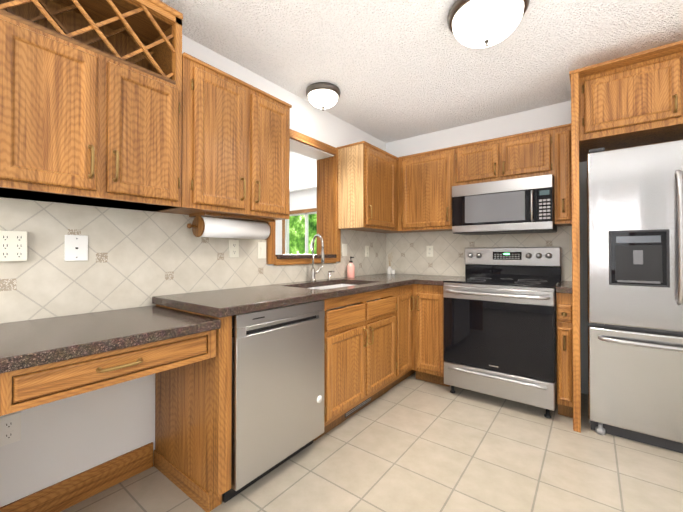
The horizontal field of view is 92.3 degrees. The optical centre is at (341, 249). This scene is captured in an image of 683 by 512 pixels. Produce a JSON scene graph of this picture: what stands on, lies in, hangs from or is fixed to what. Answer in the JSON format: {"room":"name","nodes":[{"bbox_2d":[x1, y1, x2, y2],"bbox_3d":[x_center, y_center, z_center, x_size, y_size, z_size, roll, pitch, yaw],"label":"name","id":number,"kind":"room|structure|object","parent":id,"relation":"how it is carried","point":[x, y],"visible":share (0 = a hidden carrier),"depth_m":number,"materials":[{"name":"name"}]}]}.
{"room":"kitchen","nodes":[
{"label":"kitchen","id":0,"kind":"room"},
{"bbox_2d":[0,35,385,506],"bbox_3d":[-1.135,-0.046,1.780,0.200,2.410,5.420,0,-1,37],"label":"wall","id":1,"kind":"structure","parent":0,"point":[63,439],"depth_m":1.58,"materials":[{"name":"white paint"}]},
{"bbox_2d":[0,412,20,446],"bbox_3d":[-1.341,0.725,1.321,0.008,0.115,0.072,0,-1,37],"label":"outlet","id":2,"kind":"object","parent":1,"relation":"attached to","point":[10,428],"visible":1,"depth_m":1.32,"materials":[{"name":"white plastic"}]},
{"bbox_2d":[0,442,152,511],"bbox_3d":[-1.336,1.091,1.330,0.014,0.128,1.075,0,-1,37],"label":"baseboard","id":3,"kind":"structure","parent":1,"relation":"attached to","point":[71,491],"depth_m":1.52,"materials":[{"name":"brown wood"}]},
{"bbox_2d":[0,0,187,211],"bbox_3d":[-1.098,-0.510,1.396,0.321,0.600,0.697,0,-1,37],"label":"upper cabinet","id":4,"kind":"object","parent":1,"relation":"attached to","point":[125,104],"depth_m":1.29,"materials":[{"name":"brown wood"}]},
{"bbox_2d":[0,197,385,322],"bbox_3d":[-0.574,0.081,2.345,0.006,0.564,3.600,0,-1,37],"label":"tile backsplash","id":5,"kind":"structure","parent":1,"relation":"attached to","point":[137,258],"depth_m":1.65,"materials":[{"name":"beige tile"}]},
{"bbox_2d":[0,230,26,260],"bbox_3d":[-1.331,-0.015,1.323,0.029,0.122,0.088,0,-1,37],"label":"electrical outlet","id":6,"kind":"object","parent":5,"relation":"attached to","point":[13,245],"visible":1,"depth_m":1.32,"materials":[{"name":"beige plastic"}]},
{"bbox_2d":[64,235,87,260],"bbox_3d":[-1.211,-0.009,1.498,0.008,0.118,0.085,0,-1,37],"label":"phone jack","id":7,"kind":"object","parent":5,"relation":"attached to","point":[76,247],"visible":1,"depth_m":1.50,"materials":[{"name":"white plastic"}]},
{"bbox_2d":[229,240,238,256],"bbox_3d":[-0.708,-0.008,2.158,0.008,0.115,0.072,0,-1,37],"label":"electrical outlet","id":8,"kind":"object","parent":5,"relation":"attached to","point":[233,248],"visible":1,"depth_m":2.15,"materials":[{"name":"beige plastic"}]},
{"bbox_2d":[258,242,265,258],"bbox_3d":[-0.567,0.003,2.340,0.012,0.115,0.072,0,-1,37],"label":"light switch","id":9,"kind":"object","parent":5,"relation":"attached to","point":[261,249],"visible":1,"depth_m":2.33,"materials":[{"name":"beige plastic"}]},
{"bbox_2d":[342,244,346,255],"bbox_3d":[0.033,0.000,3.127,0.012,0.115,0.072,0,-1,37],"label":"light switch","id":10,"kind":"object","parent":5,"relation":"attached to","point":[344,249],"visible":1,"depth_m":3.12,"materials":[{"name":"beige plastic"}]},
{"bbox_2d":[365,246,368,256],"bbox_3d":[0.268,0.013,3.438,0.008,0.115,0.072,0,-1,37],"label":"electrical outlet","id":11,"kind":"object","parent":5,"relation":"attached to","point":[366,251],"visible":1,"depth_m":3.43,"materials":[{"name":"beige plastic"}]},
{"bbox_2d":[156,48,291,219],"bbox_3d":[-0.669,-0.581,1.960,0.321,0.753,0.711,0,-1,37],"label":"upper cabinet","id":12,"kind":"object","parent":1,"relation":"attached to","point":[239,132],"depth_m":1.81,"materials":[{"name":"brown wood"}]},
{"bbox_2d":[187,212,274,239],"bbox_3d":[-0.668,-0.137,2.007,0.170,0.134,0.564,0,-1,37],"label":"paper towel holder","id":13,"kind":"object","parent":12,"relation":"attached to","point":[209,224],"visible":1,"depth_m":1.93,"materials":[{"name":"white paper"}]},
{"bbox_2d":[266,129,340,264],"bbox_3d":[-0.364,-0.411,2.790,0.246,1.057,0.859,0,-1,37],"label":"trim","id":14,"kind":"structure","parent":1,"relation":"attached to","point":[325,155],"depth_m":3.02,"materials":[{"name":"brown wood"}]},
{"bbox_2d":[275,254,336,258],"bbox_3d":[-0.364,0.054,2.785,0.268,0.032,0.705,0,-1,37],"label":"sill","id":15,"kind":"structure","parent":1,"relation":"attached to","point":[290,256],"depth_m":2.69,"materials":[{"name":"brown stone"}]},
{"bbox_2d":[337,141,399,231],"bbox_3d":[0.250,-0.571,3.163,0.317,0.753,0.559,0,-1,37],"label":"upper cabinet","id":16,"kind":"object","parent":1,"relation":"attached to","point":[366,172],"depth_m":2.98,"materials":[{"name":"brown wood"}]},
{"bbox_2d":[376,157,409,233],"bbox_3d":[0.532,-0.568,3.532,0.317,0.753,0.370,0,-1,37],"label":"upper cabinet","id":17,"kind":"object","parent":1,"relation":"attached to","point":[396,157],"depth_m":3.36,"materials":[{"name":"brown wood"}]},
{"bbox_2d":[275,188,316,253],"bbox_3d":[-0.370,-0.006,6.414,4.600,2.410,0.120,0,-1,37],"label":"wall","id":18,"kind":"structure","parent":0,"point":[303,199],"depth_m":6.78,"materials":[{"name":"white paint"}]},
{"bbox_2d":[282,208,316,253],"bbox_3d":[-0.499,-0.251,6.452,1.910,1.140,0.120,0,-1,37],"label":"window","id":19,"kind":"structure","parent":18,"relation":"in","point":[305,212],"depth_m":6.73,"materials":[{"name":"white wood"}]},
{"bbox_2d":[61,372,682,511],"bbox_3d":[-0.876,1.194,2.440,8.600,0.060,6.800,0,-1,37],"label":"floor","id":20,"kind":"structure","parent":0,"point":[411,443],"depth_m":1.73,"materials":[{"name":"tile"}]},
{"bbox_2d":[0,305,220,415],"bbox_3d":[-0.967,0.723,1.297,0.630,0.862,0.692,0,-1,37],"label":"desk","id":21,"kind":"object","parent":20,"relation":"on","point":[46,360],"visible":1,"depth_m":1.11,"materials":[{"name":"brown wood"}]},
{"bbox_2d":[223,300,324,502],"bbox_3d":[-0.519,0.726,1.867,0.606,0.866,0.602,0,-1,37],"label":"dishwasher","id":22,"kind":"object","parent":20,"relation":"on","point":[277,387],"visible":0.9,"depth_m":1.62,"materials":[{"name":"grey metal"}]},
{"bbox_2d":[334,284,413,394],"bbox_3d":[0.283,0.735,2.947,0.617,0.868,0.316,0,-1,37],"label":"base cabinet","id":23,"kind":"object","parent":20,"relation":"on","point":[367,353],"depth_m":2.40,"materials":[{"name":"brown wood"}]},
{"bbox_2d":[152,273,427,317],"bbox_3d":[0.005,0.275,2.566,0.641,0.040,2.527,0,-1,37],"label":"countertop","id":24,"kind":"structure","parent":23,"relation":"on","point":[221,303],"depth_m":1.83,"materials":[{"name":"brown stone"}]},
{"bbox_2d":[310,234,334,281],"bbox_3d":[-0.132,0.064,2.694,0.192,0.384,0.289,0,-1,37],"label":"faucet","id":25,"kind":"object","parent":24,"relation":"on","point":[313,273],"visible":1,"depth_m":2.66,"materials":[{"name":"silver metal"}]},
{"bbox_2d":[310,284,379,310],"bbox_3d":[-0.057,0.403,2.482,0.440,0.214,0.760,0,-1,37],"label":"sink","id":26,"kind":"object","parent":24,"relation":"in","point":[331,286],"visible":0.04,"depth_m":2.63,"materials":[{"name":"silver metal"}]},
{"bbox_2d":[347,257,354,277],"bbox_3d":[0.089,0.161,3.096,0.072,0.197,0.072,0,-1,37],"label":"soap bottle","id":27,"kind":"object","parent":24,"relation":"on","point":[350,270],"visible":1,"depth_m":3.07,"materials":[{"name":"pink plastic"}]},
{"bbox_2d":[387,252,394,273],"bbox_3d":[0.549,0.144,3.607,0.097,0.240,0.063,0,-1,37],"label":"reed diffuser","id":28,"kind":"object","parent":24,"relation":"on","point":[390,270],"visible":1,"depth_m":3.59,"materials":[{"name":"white ceramic"}]},
{"bbox_2d":[412,284,572,417],"bbox_3d":[1.262,0.733,2.785,1.172,0.868,0.649,0,-1,37],"label":"base cabinet","id":29,"kind":"object","parent":20,"relation":"on","point":[428,338],"visible":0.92,"depth_m":2.77,"materials":[{"name":"brown wood"}]},
{"bbox_2d":[416,275,464,285],"bbox_3d":[0.937,0.279,3.025,0.249,0.040,0.667,0,-1,37],"label":"countertop","id":30,"kind":"structure","parent":29,"relation":"on","point":[431,279],"depth_m":2.86,"materials":[{"name":"brown stone"}]},
{"bbox_2d":[556,281,571,293],"bbox_3d":[1.695,0.275,2.467,0.094,0.040,0.637,0,-1,37],"label":"countertop","id":31,"kind":"structure","parent":29,"relation":"on","point":[564,286],"depth_m":2.24,"materials":[{"name":"brown stone"}]},
{"bbox_2d":[443,247,561,417],"bbox_3d":[1.304,0.571,2.661,0.762,1.190,0.733,0,-1,37],"label":"range","id":32,"kind":"object","parent":20,"relation":"on","point":[500,324],"visible":0.96,"depth_m":2.45,"materials":[{"name":"grey metal"}]},
{"bbox_2d":[569,40,682,432],"bbox_3d":[2.119,0.001,2.084,1.060,2.320,0.734,0,-1,37],"label":"enclosure","id":33,"kind":"object","parent":20,"relation":"on","point":[634,99],"visible":1,"depth_m":2.07,"materials":[{"name":"brown wood"}]},
{"bbox_2d":[587,139,682,452],"bbox_3d":[2.114,0.258,2.050,0.914,1.805,0.728,0,-1,37],"label":"refrigerator","id":34,"kind":"object","parent":20,"relation":"on","point":[635,275],"visible":1,"depth_m":1.95,"materials":[{"name":"grey metal"}]},
{"bbox_2d":[160,0,682,191],"bbox_3d":[-0.876,-1.276,2.461,8.600,0.060,6.800,0,-1,37],"label":"ceiling","id":35,"kind":"structure","parent":0,"point":[394,70],"depth_m":2.05,"materials":[{"name":"white paint"}]},
{"bbox_2d":[306,82,339,110],"bbox_3d":[-0.143,-1.163,2.555,0.270,0.162,0.270,0,-1,37],"label":"light","id":36,"kind":"object","parent":35,"relation":"attached to","point":[322,95],"visible":1,"depth_m":2.47,"materials":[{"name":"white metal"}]},
{"bbox_2d":[447,0,529,47],"bbox_3d":[0.752,-1.152,1.697,0.390,0.199,0.390,0,-1,37],"label":"ceiling light","id":37,"kind":"object","parent":35,"relation":"attached to","point":[479,23],"visible":0.98,"depth_m":1.62,"materials":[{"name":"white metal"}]},
{"bbox_2d":[386,101,588,393],"bbox_3d":[2.141,-0.039,2.615,4.000,2.410,0.120,0,-1,37],"label":"wall","id":38,"kind":"structure","parent":0,"point":[554,115],"depth_m":2.90,"materials":[{"name":"white paint"}]},
{"bbox_2d":[397,147,452,232],"bbox_3d":[0.887,-0.570,3.290,0.577,0.753,0.317,0,-1,37],"label":"upper cabinet","id":39,"kind":"object","parent":38,"relation":"attached to","point":[428,180],"depth_m":3.16,"materials":[{"name":"brown wood"}]},
{"bbox_2d":[386,226,571,281],"bbox_3d":[1.222,0.089,3.235,1.774,0.564,0.006,0,-1,37],"label":"tile backsplash","id":40,"kind":"structure","parent":38,"relation":"attached to","point":[409,252],"depth_m":3.33,"materials":[{"name":"beige tile"}]},
{"bbox_2d":[427,246,432,256],"bbox_3d":[0.929,0.013,3.449,0.072,0.115,0.008,0,-1,37],"label":"electrical outlet","id":41,"kind":"object","parent":40,"relation":"attached to","point":[429,251],"visible":1,"depth_m":3.44,"materials":[{"name":"beige plastic"}]},
{"bbox_2d":[453,126,560,185],"bbox_3d":[1.424,-0.762,2.883,0.768,0.376,0.317,0,-1,37],"label":"upper cabinet","id":42,"kind":"object","parent":38,"relation":"attached to","point":[537,152],"depth_m":2.72,"materials":[{"name":"brown wood"}]},
{"bbox_2d":[452,174,556,234],"bbox_3d":[1.391,-0.358,2.829,0.756,0.423,0.433,0,-1,37],"label":"microwave","id":43,"kind":"object","parent":42,"relation":"attached to","point":[524,205],"visible":1,"depth_m":2.66,"materials":[{"name":"grey metal"}]},
{"label":"outside","id":44,"kind":"structure","parent":0,"visible":0},
{"bbox_2d":[289,214,316,253],"bbox_3d":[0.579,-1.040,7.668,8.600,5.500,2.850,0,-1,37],"label":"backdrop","id":45,"kind":"structure","parent":44,"point":[296,234],"depth_m":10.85,"materials":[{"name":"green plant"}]}
]}

